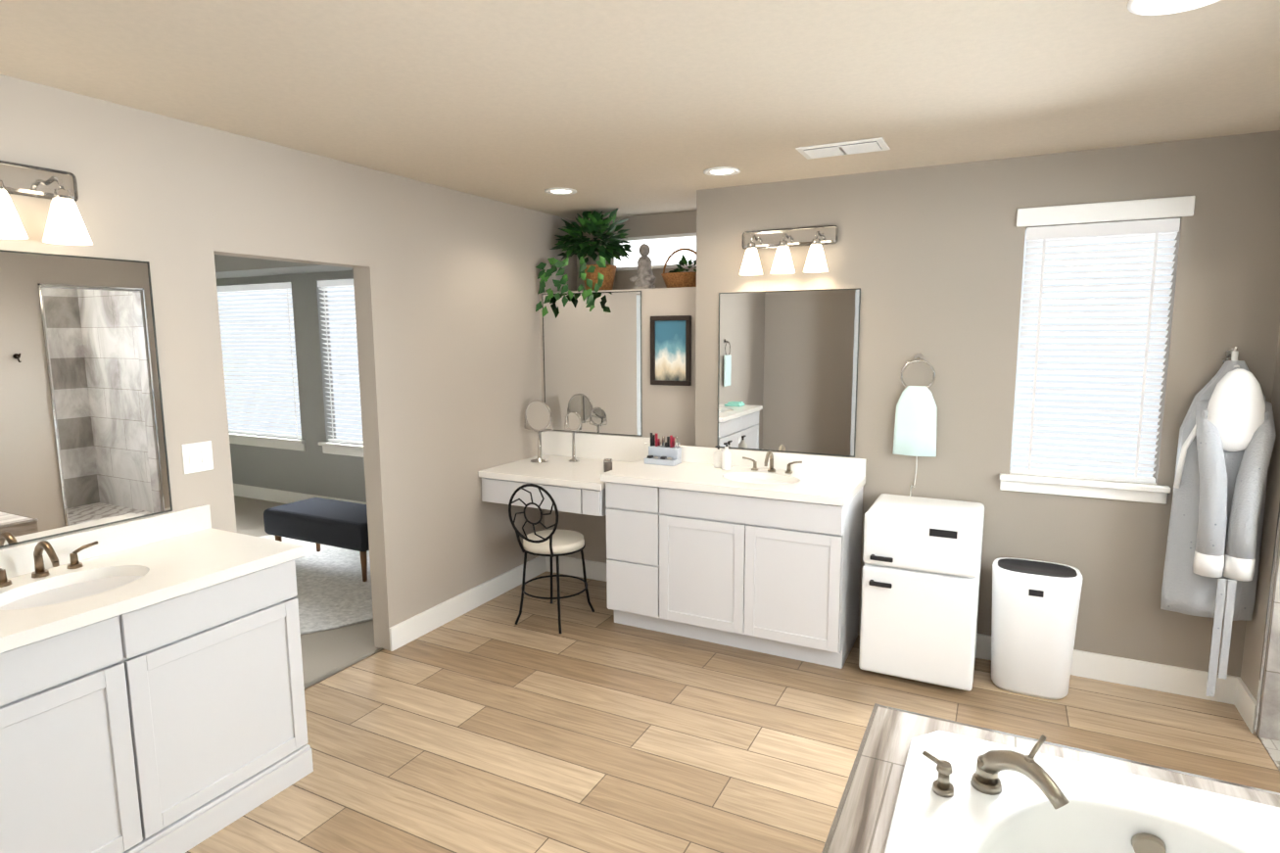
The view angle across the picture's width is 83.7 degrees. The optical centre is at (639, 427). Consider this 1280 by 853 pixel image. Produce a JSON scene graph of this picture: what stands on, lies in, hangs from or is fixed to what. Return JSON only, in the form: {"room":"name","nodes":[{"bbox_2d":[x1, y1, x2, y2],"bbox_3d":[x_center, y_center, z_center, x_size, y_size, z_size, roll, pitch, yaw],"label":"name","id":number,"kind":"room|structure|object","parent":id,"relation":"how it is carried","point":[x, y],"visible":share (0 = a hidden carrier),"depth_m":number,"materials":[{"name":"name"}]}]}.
{"room":"bathroom","nodes":[
{"label":"bathroom","id":0,"kind":"room"},
{"bbox_2d":[214,254,366,502],"bbox_3d":[-2.198,0.054,3.048,0.590,2.550,6.360,4,8,27],"label":"wall","id":1,"kind":"structure","parent":0,"point":[312,468],"depth_m":3.46,"materials":[{"name":"grey paint"}]},
{"bbox_2d":[217,285,363,457],"bbox_3d":[-3.305,-0.648,7.051,3.790,1.900,0.210,4,8,27],"label":"window","id":2,"kind":"structure","parent":1,"relation":"in","point":[299,445],"depth_m":7.39,"materials":[{"name":"white"}]},
{"bbox_2d":[216,282,301,438],"bbox_3d":[-4.093,-0.699,7.429,1.630,1.540,0.065,4,8,27],"label":"window blinds","id":3,"kind":"object","parent":2,"relation":"attached to","point":[260,288],"visible":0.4,"depth_m":7.30,"materials":[{"name":"white plastic"}]},
{"bbox_2d":[317,279,363,444],"bbox_3d":[-2.427,-0.596,6.586,1.390,1.540,0.065,4,8,27],"label":"window blinds","id":4,"kind":"object","parent":2,"relation":"attached to","point":[341,283],"visible":0.29,"depth_m":6.77,"materials":[{"name":"white plastic"}]},
{"bbox_2d":[233,483,366,504],"bbox_3d":[-2.903,0.759,6.963,5.300,0.130,0.015,4,8,27],"label":"baseboard","id":5,"kind":"structure","parent":1,"relation":"attached to","point":[266,494],"depth_m":7.40,"materials":[{"name":"white wood"}]},
{"bbox_2d":[0,74,1279,734],"bbox_3d":[-0.080,0.190,1.937,4.200,2.550,6.290,4,8,27],"label":"wall","id":6,"kind":"structure","parent":0,"point":[928,260],"depth_m":3.62,"materials":[{"name":"beige paint"}]},
{"bbox_2d":[0,160,93,245],"bbox_3d":[-2.006,-0.718,2.210,0.180,0.250,0.540,4,8,27],"label":"sconce","id":7,"kind":"object","parent":6,"relation":"attached to","point":[65,224],"visible":1,"depth_m":2.33,"materials":[{"name":"white glass"}]},
{"bbox_2d":[0,249,172,547],"bbox_3d":[-2.088,-0.089,2.315,0.008,0.965,1.020,4,8,27],"label":"vanity mirror","id":8,"kind":"object","parent":6,"relation":"attached to","point":[82,440],"visible":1,"depth_m":2.52,"materials":[{"name":"clear glass"}]},
{"bbox_2d":[181,440,213,474],"bbox_3d":[-1.800,0.121,2.909,0.010,0.120,0.120,4,8,27],"label":"switch plates","id":9,"kind":"object","parent":6,"relation":"attached to","point":[197,456],"visible":1,"depth_m":2.90,"materials":[{"name":"white plastic"}]},
{"bbox_2d":[388,556,545,651],"bbox_3d":[-1.023,1.068,4.557,0.015,0.130,1.490,4,8,27],"label":"baseboard","id":10,"kind":"structure","parent":6,"relation":"attached to","point":[411,629],"depth_m":4.39,"materials":[{"name":"white wood"}]},
{"bbox_2d":[477,430,650,516],"bbox_3d":[-0.458,0.268,4.595,0.892,0.370,0.711,4,8,27],"label":"vanity desk","id":11,"kind":"object","parent":6,"relation":"attached to","point":[579,487],"visible":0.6,"depth_m":4.46,"materials":[{"name":"white stone"}]},
{"bbox_2d":[524,399,553,463],"bbox_3d":[-0.676,0.019,4.775,0.230,0.417,0.124,4,8,27],"label":"makeup mirror","id":12,"kind":"object","parent":11,"relation":"on","point":[538,415],"visible":1,"depth_m":4.76,"materials":[{"name":"silver metal"}]},
{"bbox_2d":[564,411,582,462],"bbox_3d":[-0.444,0.058,4.774,0.140,0.337,0.074,4,8,27],"label":"makeup mirror","id":13,"kind":"object","parent":11,"relation":"on","point":[573,422],"visible":1,"depth_m":4.76,"materials":[{"name":"silver metal"}]},
{"bbox_2d":[603,458,612,473],"bbox_3d":[-0.196,0.235,4.376,0.056,0.089,0.056,4,8,27],"label":"candle jar","id":14,"kind":"object","parent":11,"relation":"on","point":[607,464],"visible":0.83,"depth_m":4.35,"materials":[{"name":"brown glass"}]},
{"bbox_2d":[545,555,606,581],"bbox_3d":[-0.279,1.005,5.000,0.875,0.130,0.015,4,8,27],"label":"baseboard","id":15,"kind":"structure","parent":6,"relation":"attached to","point":[594,570],"depth_m":5.08,"materials":[{"name":"white"}]},
{"bbox_2d":[535,208,633,317],"bbox_3d":[-0.354,-1.159,4.933,0.608,0.789,0.600,4,8,27],"label":"potted plant","id":16,"kind":"object","parent":6,"relation":"on","point":[599,276],"visible":1,"depth_m":4.84,"materials":[{"name":"green plant"}]},
{"bbox_2d":[541,290,642,436],"bbox_3d":[-0.332,-0.434,4.835,0.770,0.948,0.008,4,8,27],"label":"mirror","id":17,"kind":"object","parent":6,"relation":"attached to","point":[592,368],"visible":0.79,"depth_m":4.82,"materials":[{"name":"clear glass"}]},
{"bbox_2d":[629,243,655,288],"bbox_3d":[0.029,-1.069,4.749,0.183,0.303,0.118,4,8,27],"label":"figurine","id":18,"kind":"object","parent":6,"relation":"on","point":[643,278],"visible":0.96,"depth_m":4.72,"materials":[{"name":"stone"}]},
{"bbox_2d":[611,232,696,271],"bbox_3d":[0.202,-1.238,5.015,0.930,0.230,0.015,4,8,27],"label":"transom","id":19,"kind":"object","parent":6,"relation":"attached to","point":[662,248],"visible":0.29,"depth_m":5.03,"materials":[{"name":"white glass"}]},
{"bbox_2d":[650,315,691,385],"bbox_3d":[0.194,-0.490,4.547,0.280,0.440,0.026,4,8,27],"label":"picture frame","id":20,"kind":"object","parent":6,"relation":"attached to","point":[670,350],"visible":1,"depth_m":4.54,"materials":[{"name":"black"}]},
{"bbox_2d":[661,247,696,287],"bbox_3d":[0.293,-1.033,4.631,0.332,0.261,0.230,4,8,27],"label":"basket","id":21,"kind":"object","parent":6,"relation":"on","point":[676,278],"visible":0.67,"depth_m":4.58,"materials":[{"name":"wicker"}]},
{"bbox_2d":[644,442,866,477],"bbox_3d":[0.638,0.183,4.242,1.364,0.100,0.018,4,8,27],"label":"backsplash","id":22,"kind":"structure","parent":6,"relation":"attached to","point":[819,464],"depth_m":4.11,"materials":[{"name":"white stone"}]},
{"bbox_2d":[739,225,838,275],"bbox_3d":[0.792,-0.975,3.918,0.540,0.250,0.180,4,8,27],"label":"sconce","id":23,"kind":"object","parent":6,"relation":"attached to","point":[815,238],"visible":1,"depth_m":3.92,"materials":[{"name":"white glass"}]},
{"bbox_2d":[717,287,860,457],"bbox_3d":[0.830,-0.316,4.084,0.810,0.920,0.008,4,8,27],"label":"vanity mirror","id":24,"kind":"object","parent":6,"relation":"attached to","point":[787,371],"visible":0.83,"depth_m":4.07,"materials":[{"name":"clear glass"}]},
{"bbox_2d":[909,456,917,496],"bbox_3d":[1.461,0.462,3.860,0.048,0.690,0.009,4,8,27],"label":"hanging cord","id":25,"kind":"object","parent":6,"relation":"attached to","point":[915,475],"visible":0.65,"depth_m":3.82,"materials":[{"name":"white plastic"}]},
{"bbox_2d":[892,353,936,456],"bbox_3d":[1.453,-0.121,3.752,0.216,0.534,0.076,4,8,27],"label":"towel ring","id":26,"kind":"object","parent":6,"relation":"attached to","point":[915,429],"visible":0.96,"depth_m":3.73,"materials":[{"name":"white fabric"}]},
{"bbox_2d":[999,195,1195,504],"bbox_3d":[2.178,-0.362,3.465,1.215,1.820,0.230,4,8,27],"label":"window","id":27,"kind":"structure","parent":6,"relation":"in","point":[1161,208],"depth_m":3.51,"materials":[{"name":"white plastic"}]},
{"bbox_2d":[1010,218,1180,482],"bbox_3d":[2.161,-0.358,3.431,0.605,1.210,0.065,4,8,27],"label":"window blinds","id":28,"kind":"object","parent":27,"relation":"attached to","point":[1156,230],"visible":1,"depth_m":3.41,"materials":[{"name":"white plastic"}]},
{"bbox_2d":[975,633,1246,711],"bbox_3d":[2.013,1.169,3.675,1.690,0.130,0.015,4,8,27],"label":"baseboard","id":29,"kind":"structure","parent":6,"relation":"attached to","point":[1229,689],"depth_m":3.44,"materials":[{"name":"white wood"}]},
{"bbox_2d":[1160,346,1276,697],"bbox_3d":[2.542,0.405,3.149,0.340,1.518,0.277,4,8,27],"label":"robe","id":30,"kind":"object","parent":6,"relation":"hanging from","point":[1227,436],"visible":1,"depth_m":3.07,"materials":[{"name":"white fabric"}]},
{"bbox_2d":[0,0,1279,221],"bbox_3d":[-2.400,-1.291,3.117,12.600,0.100,6.620,4,8,27],"label":"ceiling","id":31,"kind":"structure","parent":0,"point":[627,108],"depth_m":2.37,"materials":[{"name":"paint"}]},
{"bbox_2d":[544,188,576,194],"bbox_3d":[-0.464,-1.384,4.181,0.190,0.013,0.190,4,8,27],"label":"recessed light","id":32,"kind":"object","parent":31,"relation":"in","point":[561,191],"visible":0.98,"depth_m":4.18,"materials":[{"name":"white"}]},
{"bbox_2d":[703,166,740,176],"bbox_3d":[0.422,-1.323,3.688,0.190,0.013,0.190,4,8,27],"label":"recessed light","id":33,"kind":"object","parent":31,"relation":"in","point":[721,170],"visible":1,"depth_m":3.69,"materials":[{"name":"white"}]},
{"bbox_2d":[795,137,890,159],"bbox_3d":[0.924,-1.269,3.256,0.380,0.013,0.220,4,8,27],"label":"ceiling vent","id":34,"kind":"object","parent":31,"relation":"in","point":[845,148],"visible":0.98,"depth_m":3.23,"materials":[{"name":"white metal"}]},
{"bbox_2d":[1127,0,1220,15],"bbox_3d":[1.347,-1.073,1.763,0.240,0.013,0.240,4,8,27],"label":"recessed light","id":35,"kind":"object","parent":31,"relation":"in","point":[1152,7],"visible":0.94,"depth_m":1.83,"materials":[{"name":"white"}]},
{"bbox_2d":[185,570,1279,852],"bbox_3d":[0.514,1.547,1.747,5.460,0.104,6.170,4,8,27],"label":"floor","id":36,"kind":"structure","parent":0,"point":[491,726],"depth_m":3.06,"materials":[{"name":"brown wood"}]},
{"bbox_2d":[0,504,313,852],"bbox_3d":[-1.814,0.901,2.342,0.576,1.052,1.244,4,8,27],"label":"bathroom vanity","id":37,"kind":"object","parent":36,"relation":"on","point":[152,693],"visible":1,"depth_m":2.34,"materials":[{"name":"white wood"}]},
{"bbox_2d":[303,647,383,689],"bbox_3d":[-1.605,1.264,3.580,0.030,0.006,0.808,4,8,27],"label":"threshold strip","id":38,"kind":"object","parent":36,"relation":"on","point":[332,673],"depth_m":3.69,"materials":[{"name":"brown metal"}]},
{"bbox_2d":[508,483,594,633],"bbox_3d":[-0.519,0.727,4.284,0.400,0.872,0.413,4,8,27],"label":"chair","id":39,"kind":"object","parent":36,"relation":"on","point":[554,542],"visible":1,"depth_m":4.14,"materials":[{"name":"black metal"}]},
{"bbox_2d":[605,481,863,668],"bbox_3d":[0.521,0.743,4.079,1.340,0.885,0.546,4,8,27],"label":"bathroom vanity","id":40,"kind":"object","parent":36,"relation":"on","point":[757,550],"depth_m":3.81,"materials":[{"name":"white wood"}]},
{"bbox_2d":[600,458,865,505],"bbox_3d":[0.512,0.286,4.005,1.364,0.040,0.576,4,8,27],"label":"countertop","id":41,"kind":"structure","parent":40,"relation":"on","point":[818,489],"depth_m":3.88,"materials":[{"name":"white stone"}]},
{"bbox_2d":[644,432,681,466],"bbox_3d":[0.139,0.128,4.359,0.200,0.181,0.120,4,8,27],"label":"organizer","id":42,"kind":"object","parent":41,"relation":"on","point":[668,452],"visible":1,"depth_m":4.35,"materials":[{"name":"grey plastic"}]},
{"bbox_2d":[713,445,721,468],"bbox_3d":[0.463,0.170,4.228,0.056,0.130,0.062,4,8,27],"label":"soap bottle","id":43,"kind":"object","parent":41,"relation":"on","point":[718,458],"visible":0.98,"depth_m":4.21,"materials":[{"name":"white plastic"}]},
{"bbox_2d":[721,442,731,470],"bbox_3d":[0.502,0.164,4.150,0.056,0.160,0.062,4,8,27],"label":"soap bottle","id":44,"kind":"object","parent":41,"relation":"on","point":[726,458],"visible":1,"depth_m":4.13,"materials":[{"name":"white plastic"}]},
{"bbox_2d":[741,450,804,474],"bbox_3d":[0.735,0.194,4.059,0.352,0.127,0.142,4,8,27],"label":"faucet","id":45,"kind":"object","parent":41,"relation":"on","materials":[{"name":"metal"}]},
{"bbox_2d":[858,493,984,691],"bbox_3d":[1.432,0.818,3.626,0.520,0.845,0.515,4,8,27],"label":"mini fridge","id":46,"kind":"object","parent":36,"relation":"on","point":[922,569],"visible":0.98,"depth_m":3.43,"materials":[{"name":"white metal"}]},
{"bbox_2d":[991,557,1082,699],"bbox_3d":[1.892,0.963,3.445,0.376,0.600,0.261,4,8,27],"label":"trash can","id":47,"kind":"object","parent":36,"relation":"on","point":[1035,605],"visible":1,"depth_m":3.35,"materials":[{"name":"white plastic"}]},
{"bbox_2d":[821,703,1279,852],"bbox_3d":[0.700,1.354,0.733,1.352,0.552,2.854,4,8,27],"label":"tub deck","id":48,"kind":"object","parent":36,"relation":"on","point":[862,820],"visible":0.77,"depth_m":1.91,"materials":[{"name":"stone"}]},
{"bbox_2d":[883,730,1279,852],"bbox_3d":[0.810,1.139,0.996,1.032,0.594,1.982,4,8,27],"label":"bathtub","id":49,"kind":"object","parent":48,"relation":"in","point":[958,793],"visible":1,"depth_m":1.72,"materials":[{"name":"white ceramic"}]},
{"bbox_2d":[1257,549,1279,741],"bbox_3d":[2.468,0.316,0.887,1.540,2.550,4.280,4,8,27],"label":"wall","id":50,"kind":"structure","parent":0,"point":[1269,724],"depth_m":2.99,"materials":[{"name":"stone"}]},
{"bbox_2d":[1252,502,1279,735],"bbox_3d":[1.925,0.428,1.514,0.045,2.169,3.165,4,8,27],"label":"trim","id":51,"kind":"structure","parent":50,"relation":"in","point":[1266,630],"depth_m":2.99,"materials":[{"name":"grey metal"}]},
{"label":"outside","id":52,"kind":"structure","parent":0,"visible":0},
{"bbox_2d":[234,495,379,685],"bbox_3d":[-4.276,1.239,4.277,5.390,0.100,6.120,4,8,27],"label":"floor carpet","id":53,"kind":"object","parent":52,"point":[325,652],"depth_m":4.05,"materials":[{"name":"beige carpet"}]},
{"bbox_2d":[258,534,373,634],"bbox_3d":[-2.435,1.047,5.219,2.400,0.012,2.400,4,8,27],"label":"bedroom rug","id":54,"kind":"object","parent":53,"relation":"on","point":[333,590],"visible":0.1,"depth_m":4.85,"materials":[{"name":"carpet"}]},
{"bbox_2d":[263,497,369,581],"bbox_3d":[-2.238,0.814,5.301,1.050,0.428,0.480,4,8,27],"label":"bench","id":55,"kind":"object","parent":54,"relation":"on","point":[318,521],"visible":0.75,"depth_m":5.11,"materials":[{"name":"grey fabric"}]}
]}

